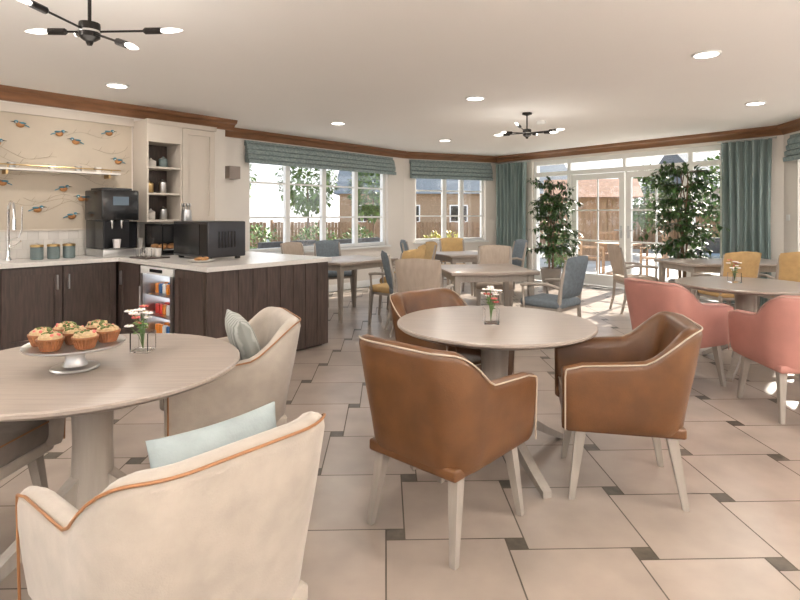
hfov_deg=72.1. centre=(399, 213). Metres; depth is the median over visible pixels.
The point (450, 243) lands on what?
dining chair
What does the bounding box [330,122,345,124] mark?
recessed light
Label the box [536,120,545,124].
smoke detector
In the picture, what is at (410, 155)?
trim
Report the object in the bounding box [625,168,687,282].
door
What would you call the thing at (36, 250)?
canister
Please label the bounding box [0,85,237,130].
trim
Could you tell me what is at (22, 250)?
tiles
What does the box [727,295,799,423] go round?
armchair
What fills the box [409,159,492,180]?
blind
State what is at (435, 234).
shrub
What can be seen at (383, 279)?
dining chair
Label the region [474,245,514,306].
dining chair
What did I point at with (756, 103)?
recessed light
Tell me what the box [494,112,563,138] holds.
sputnik chandelier
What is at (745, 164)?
curtain
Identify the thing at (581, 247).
garden chair
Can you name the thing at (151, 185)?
storage jar
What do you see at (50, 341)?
cupcake
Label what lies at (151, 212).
storage jar
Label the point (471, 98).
recessed light
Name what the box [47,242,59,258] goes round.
canister
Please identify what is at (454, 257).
dining table
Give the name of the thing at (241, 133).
trim
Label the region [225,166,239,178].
wall sconce
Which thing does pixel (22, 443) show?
armchair
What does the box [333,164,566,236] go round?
house
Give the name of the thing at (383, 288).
dining chair
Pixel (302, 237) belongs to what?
shrub
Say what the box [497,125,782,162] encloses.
trim
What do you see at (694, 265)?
dining table
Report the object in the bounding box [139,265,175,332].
fridge
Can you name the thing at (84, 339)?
cupcake
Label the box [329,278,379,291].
baseboard
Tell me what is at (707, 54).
recessed light
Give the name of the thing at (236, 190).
wall
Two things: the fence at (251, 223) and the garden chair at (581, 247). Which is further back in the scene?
the fence at (251, 223)
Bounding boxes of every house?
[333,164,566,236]
[642,151,719,204]
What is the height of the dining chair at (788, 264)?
0.944 m
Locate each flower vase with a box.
[124,305,155,352]
[482,286,502,324]
[726,259,741,282]
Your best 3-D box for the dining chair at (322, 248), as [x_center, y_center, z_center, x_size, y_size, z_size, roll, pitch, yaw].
[-1.025,0.882,8.393,0.534,0.944,0.595,0,0,-30]
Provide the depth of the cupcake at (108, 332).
2.16 m
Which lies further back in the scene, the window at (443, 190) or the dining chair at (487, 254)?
the window at (443, 190)
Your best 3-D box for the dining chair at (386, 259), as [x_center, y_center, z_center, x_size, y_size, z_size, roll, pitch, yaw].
[0.081,0.882,6.243,0.595,0.944,0.534,0,0,-8]
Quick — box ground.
[257,225,719,301]
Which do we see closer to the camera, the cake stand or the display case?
the cake stand
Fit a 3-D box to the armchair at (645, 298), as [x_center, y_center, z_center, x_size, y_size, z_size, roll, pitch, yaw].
[2.193,0.933,4.408,0.638,0.834,0.606,0,0,-24]
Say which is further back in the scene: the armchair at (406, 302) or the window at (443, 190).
the window at (443, 190)
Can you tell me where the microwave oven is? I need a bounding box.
[174,221,244,258]
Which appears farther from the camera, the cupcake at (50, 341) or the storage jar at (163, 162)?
the storage jar at (163, 162)
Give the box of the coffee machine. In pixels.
[85,188,138,257]
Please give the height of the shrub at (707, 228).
1.133 m
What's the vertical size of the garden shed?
2.500 m
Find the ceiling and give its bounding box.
[0,0,799,155]
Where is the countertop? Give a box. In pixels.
[0,251,331,271]
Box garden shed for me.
[544,179,643,260]
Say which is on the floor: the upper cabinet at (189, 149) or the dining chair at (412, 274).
the dining chair at (412, 274)
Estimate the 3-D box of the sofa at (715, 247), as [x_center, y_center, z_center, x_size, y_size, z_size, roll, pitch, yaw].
[7.406,0.975,12.208,1.600,0.850,0.720,0,0,40]
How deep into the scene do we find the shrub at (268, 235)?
14.94 m
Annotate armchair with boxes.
[0,418,65,487]
[15,411,325,599]
[159,307,300,436]
[358,334,537,570]
[390,288,514,374]
[554,311,702,511]
[624,277,733,386]
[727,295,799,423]
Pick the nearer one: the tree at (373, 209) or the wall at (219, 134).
the wall at (219, 134)
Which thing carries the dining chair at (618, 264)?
on the floor
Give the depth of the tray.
5.54 m
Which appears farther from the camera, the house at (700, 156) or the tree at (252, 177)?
the house at (700, 156)
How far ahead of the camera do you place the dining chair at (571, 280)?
5.45 m
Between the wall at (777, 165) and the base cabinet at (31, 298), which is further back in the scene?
the wall at (777, 165)
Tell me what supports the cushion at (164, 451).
on the armchair at (230, 521)
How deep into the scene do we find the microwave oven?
5.42 m
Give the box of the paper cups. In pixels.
[137,238,142,247]
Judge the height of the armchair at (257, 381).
0.834 m
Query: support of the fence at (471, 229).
on the ground
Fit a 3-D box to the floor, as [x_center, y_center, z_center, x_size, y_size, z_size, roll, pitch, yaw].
[-0.770,1.400,4.844,12.399,0.100,14.411,0,0,0]
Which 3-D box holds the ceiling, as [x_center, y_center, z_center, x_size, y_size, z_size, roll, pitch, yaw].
[-0.685,-1.350,4.925,12.231,0.200,14.250,0,0,0]
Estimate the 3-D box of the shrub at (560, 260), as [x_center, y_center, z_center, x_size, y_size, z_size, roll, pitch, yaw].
[4.216,0.973,14.416,1.110,1.020,1.160,0,0,40]
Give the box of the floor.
[0,279,799,599]
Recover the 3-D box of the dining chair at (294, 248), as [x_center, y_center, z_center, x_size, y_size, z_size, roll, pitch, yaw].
[-1.391,0.882,7.928,0.595,0.944,0.534,0,0,35]
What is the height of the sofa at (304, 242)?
0.850 m
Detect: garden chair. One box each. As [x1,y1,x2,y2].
[578,233,603,274]
[596,232,615,272]
[640,234,668,277]
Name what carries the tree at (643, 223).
on the ground
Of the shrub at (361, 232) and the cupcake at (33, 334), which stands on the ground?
the shrub at (361, 232)
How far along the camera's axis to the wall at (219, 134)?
7.24 m
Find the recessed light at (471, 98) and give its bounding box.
[465,96,484,100]
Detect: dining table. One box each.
[328,255,397,323]
[434,251,500,303]
[441,264,539,305]
[654,258,777,310]
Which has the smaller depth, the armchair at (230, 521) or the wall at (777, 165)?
the armchair at (230, 521)
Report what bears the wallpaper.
attached to the wall at (219, 134)
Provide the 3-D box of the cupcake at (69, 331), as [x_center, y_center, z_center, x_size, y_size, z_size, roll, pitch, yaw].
[-1.270,0.469,2.150,0.095,0.072,0.095,0,0,16]
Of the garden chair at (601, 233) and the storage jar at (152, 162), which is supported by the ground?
the garden chair at (601, 233)
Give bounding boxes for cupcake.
[27,327,52,346]
[35,331,64,351]
[52,321,76,331]
[62,325,85,344]
[71,329,98,349]
[85,319,107,329]
[96,323,120,342]
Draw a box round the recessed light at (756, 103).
[744,101,766,105]
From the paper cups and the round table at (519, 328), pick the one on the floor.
the round table at (519, 328)
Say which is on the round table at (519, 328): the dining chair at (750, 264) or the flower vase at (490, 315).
the flower vase at (490, 315)
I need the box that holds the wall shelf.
[0,163,120,178]
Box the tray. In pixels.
[129,247,169,258]
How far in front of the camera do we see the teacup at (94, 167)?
5.97 m
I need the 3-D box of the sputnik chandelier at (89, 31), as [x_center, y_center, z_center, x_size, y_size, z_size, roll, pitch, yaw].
[-1.621,-1.019,2.741,0.778,0.463,0.652,0,0,20]
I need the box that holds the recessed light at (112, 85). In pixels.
[105,83,128,88]
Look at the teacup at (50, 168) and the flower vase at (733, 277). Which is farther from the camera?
the teacup at (50, 168)
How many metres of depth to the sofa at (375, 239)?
12.42 m
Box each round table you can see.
[0,333,239,581]
[397,306,597,498]
[674,276,799,381]
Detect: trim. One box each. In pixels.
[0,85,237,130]
[0,102,133,231]
[225,127,407,158]
[405,152,496,162]
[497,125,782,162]
[777,118,799,134]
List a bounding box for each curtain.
[495,160,529,267]
[717,136,776,306]
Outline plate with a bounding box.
[188,257,215,262]
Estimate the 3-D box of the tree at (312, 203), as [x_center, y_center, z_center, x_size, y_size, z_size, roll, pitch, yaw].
[-3.194,-0.544,18.987,2.328,3.890,2.333,0,0,0]
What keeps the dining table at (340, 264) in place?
on the floor
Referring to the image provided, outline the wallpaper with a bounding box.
[0,111,131,229]
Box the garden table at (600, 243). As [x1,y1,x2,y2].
[595,242,641,274]
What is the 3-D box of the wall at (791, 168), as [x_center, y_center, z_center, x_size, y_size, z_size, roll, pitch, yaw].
[4.839,0.050,3.217,0.200,2.600,9.400,0,0,9]
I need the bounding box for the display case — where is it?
[145,223,173,254]
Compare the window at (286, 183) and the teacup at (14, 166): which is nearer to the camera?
the teacup at (14, 166)
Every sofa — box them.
[258,240,315,248]
[333,237,379,243]
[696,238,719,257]
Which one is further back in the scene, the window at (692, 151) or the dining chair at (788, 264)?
the window at (692, 151)
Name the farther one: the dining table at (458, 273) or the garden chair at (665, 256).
the garden chair at (665, 256)
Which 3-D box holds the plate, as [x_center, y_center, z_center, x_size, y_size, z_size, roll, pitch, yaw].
[-1.859,0.424,5.156,0.260,0.045,0.260,0,0,0]
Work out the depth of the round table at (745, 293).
4.69 m
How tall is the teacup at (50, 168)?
0.055 m
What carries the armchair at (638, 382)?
on the floor
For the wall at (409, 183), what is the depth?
11.71 m
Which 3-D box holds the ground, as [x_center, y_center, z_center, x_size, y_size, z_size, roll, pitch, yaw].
[0.000,1.525,20.000,120.000,0.250,100.000,0,0,0]
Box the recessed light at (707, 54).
[691,50,721,58]
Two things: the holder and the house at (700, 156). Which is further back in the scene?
the house at (700, 156)
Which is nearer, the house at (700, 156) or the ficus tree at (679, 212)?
the ficus tree at (679, 212)
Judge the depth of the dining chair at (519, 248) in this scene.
8.89 m
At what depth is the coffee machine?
5.81 m
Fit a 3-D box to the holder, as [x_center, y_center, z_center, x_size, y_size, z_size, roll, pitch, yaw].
[-2.473,-0.009,6.371,0.130,0.236,0.130,0,0,0]
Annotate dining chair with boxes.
[280,242,328,307]
[314,240,352,303]
[368,249,425,325]
[378,244,425,314]
[381,251,395,337]
[394,241,436,272]
[395,258,453,292]
[400,240,435,259]
[439,237,472,295]
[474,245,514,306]
[485,239,527,299]
[520,255,587,316]
[607,244,658,314]
[693,251,761,312]
[756,252,799,306]
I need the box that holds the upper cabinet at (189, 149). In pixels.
[133,118,216,221]
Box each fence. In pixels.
[250,222,267,247]
[270,220,479,241]
[540,205,719,248]
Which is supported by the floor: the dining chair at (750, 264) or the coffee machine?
the dining chair at (750, 264)
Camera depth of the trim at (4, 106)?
5.79 m
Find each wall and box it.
[0,100,224,259]
[225,137,403,284]
[404,158,495,263]
[501,135,783,276]
[784,131,799,252]
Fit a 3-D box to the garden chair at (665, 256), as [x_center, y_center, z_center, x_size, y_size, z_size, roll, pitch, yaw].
[5.600,0.920,12.100,0.480,0.960,0.500,0,0,40]
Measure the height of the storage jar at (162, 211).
0.155 m
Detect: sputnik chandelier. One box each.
[18,0,182,49]
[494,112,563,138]
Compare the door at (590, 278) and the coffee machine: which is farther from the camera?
the door at (590, 278)
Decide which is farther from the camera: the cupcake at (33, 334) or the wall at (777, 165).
the wall at (777, 165)
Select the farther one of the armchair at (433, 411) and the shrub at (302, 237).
the shrub at (302, 237)
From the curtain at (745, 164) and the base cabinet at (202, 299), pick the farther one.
the curtain at (745, 164)
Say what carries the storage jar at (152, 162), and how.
in the upper cabinet at (189, 149)
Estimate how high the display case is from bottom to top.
0.337 m
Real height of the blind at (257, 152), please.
0.345 m
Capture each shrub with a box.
[250,223,281,248]
[290,222,337,240]
[338,224,377,238]
[422,230,457,238]
[540,232,566,267]
[679,228,719,246]
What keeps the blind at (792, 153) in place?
attached to the wall at (791, 168)
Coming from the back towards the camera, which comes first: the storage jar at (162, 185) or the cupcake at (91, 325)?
the storage jar at (162, 185)
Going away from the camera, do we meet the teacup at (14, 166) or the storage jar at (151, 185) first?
the teacup at (14, 166)
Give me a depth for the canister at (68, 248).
5.56 m
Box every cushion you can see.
[145,401,275,468]
[225,309,260,360]
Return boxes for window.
[249,163,390,253]
[413,178,488,243]
[534,145,721,300]
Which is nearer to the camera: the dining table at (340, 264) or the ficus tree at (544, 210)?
the dining table at (340, 264)
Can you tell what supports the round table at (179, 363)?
on the floor
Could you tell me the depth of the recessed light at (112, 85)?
5.32 m
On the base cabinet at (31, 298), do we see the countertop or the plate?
the countertop
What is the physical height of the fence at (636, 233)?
1.850 m
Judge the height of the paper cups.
0.180 m
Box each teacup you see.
[7,162,17,167]
[48,164,57,169]
[94,167,103,171]
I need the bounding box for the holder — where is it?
[181,203,191,220]
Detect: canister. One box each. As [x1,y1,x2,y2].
[30,243,43,259]
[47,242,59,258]
[62,242,75,257]
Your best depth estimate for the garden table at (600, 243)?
12.37 m
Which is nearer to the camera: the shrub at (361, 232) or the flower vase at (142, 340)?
the flower vase at (142, 340)
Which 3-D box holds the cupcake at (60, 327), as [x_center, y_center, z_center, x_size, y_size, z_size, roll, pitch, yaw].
[-1.354,0.469,2.228,0.095,0.072,0.095,0,0,-25]
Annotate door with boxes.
[572,172,624,287]
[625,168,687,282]
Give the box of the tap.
[4,200,22,260]
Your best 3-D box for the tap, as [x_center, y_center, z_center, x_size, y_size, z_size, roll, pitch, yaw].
[-3.681,0.158,5.272,0.217,0.578,0.133,0,0,36]
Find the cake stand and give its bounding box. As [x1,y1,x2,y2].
[20,334,125,373]
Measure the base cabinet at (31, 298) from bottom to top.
0.860 m
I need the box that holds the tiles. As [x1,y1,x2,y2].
[0,230,85,259]
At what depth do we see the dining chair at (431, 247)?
8.16 m
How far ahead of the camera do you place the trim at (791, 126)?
7.50 m
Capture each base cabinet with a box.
[0,262,115,350]
[116,261,327,350]
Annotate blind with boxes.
[244,140,395,174]
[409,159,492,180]
[783,133,799,161]
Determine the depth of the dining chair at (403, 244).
8.79 m
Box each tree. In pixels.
[250,164,257,196]
[274,166,338,239]
[345,172,379,237]
[525,176,583,287]
[618,163,679,252]
[630,161,729,291]
[696,153,719,226]
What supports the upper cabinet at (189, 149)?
attached to the wall at (219, 134)
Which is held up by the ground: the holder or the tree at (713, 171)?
the tree at (713, 171)
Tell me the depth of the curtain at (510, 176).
11.58 m
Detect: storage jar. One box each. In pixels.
[149,158,155,165]
[149,180,153,192]
[149,209,154,218]
[158,179,166,192]
[159,156,167,166]
[159,206,166,218]
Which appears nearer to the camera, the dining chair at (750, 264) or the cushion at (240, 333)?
the cushion at (240, 333)
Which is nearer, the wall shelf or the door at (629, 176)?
the wall shelf
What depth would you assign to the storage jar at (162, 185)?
6.46 m

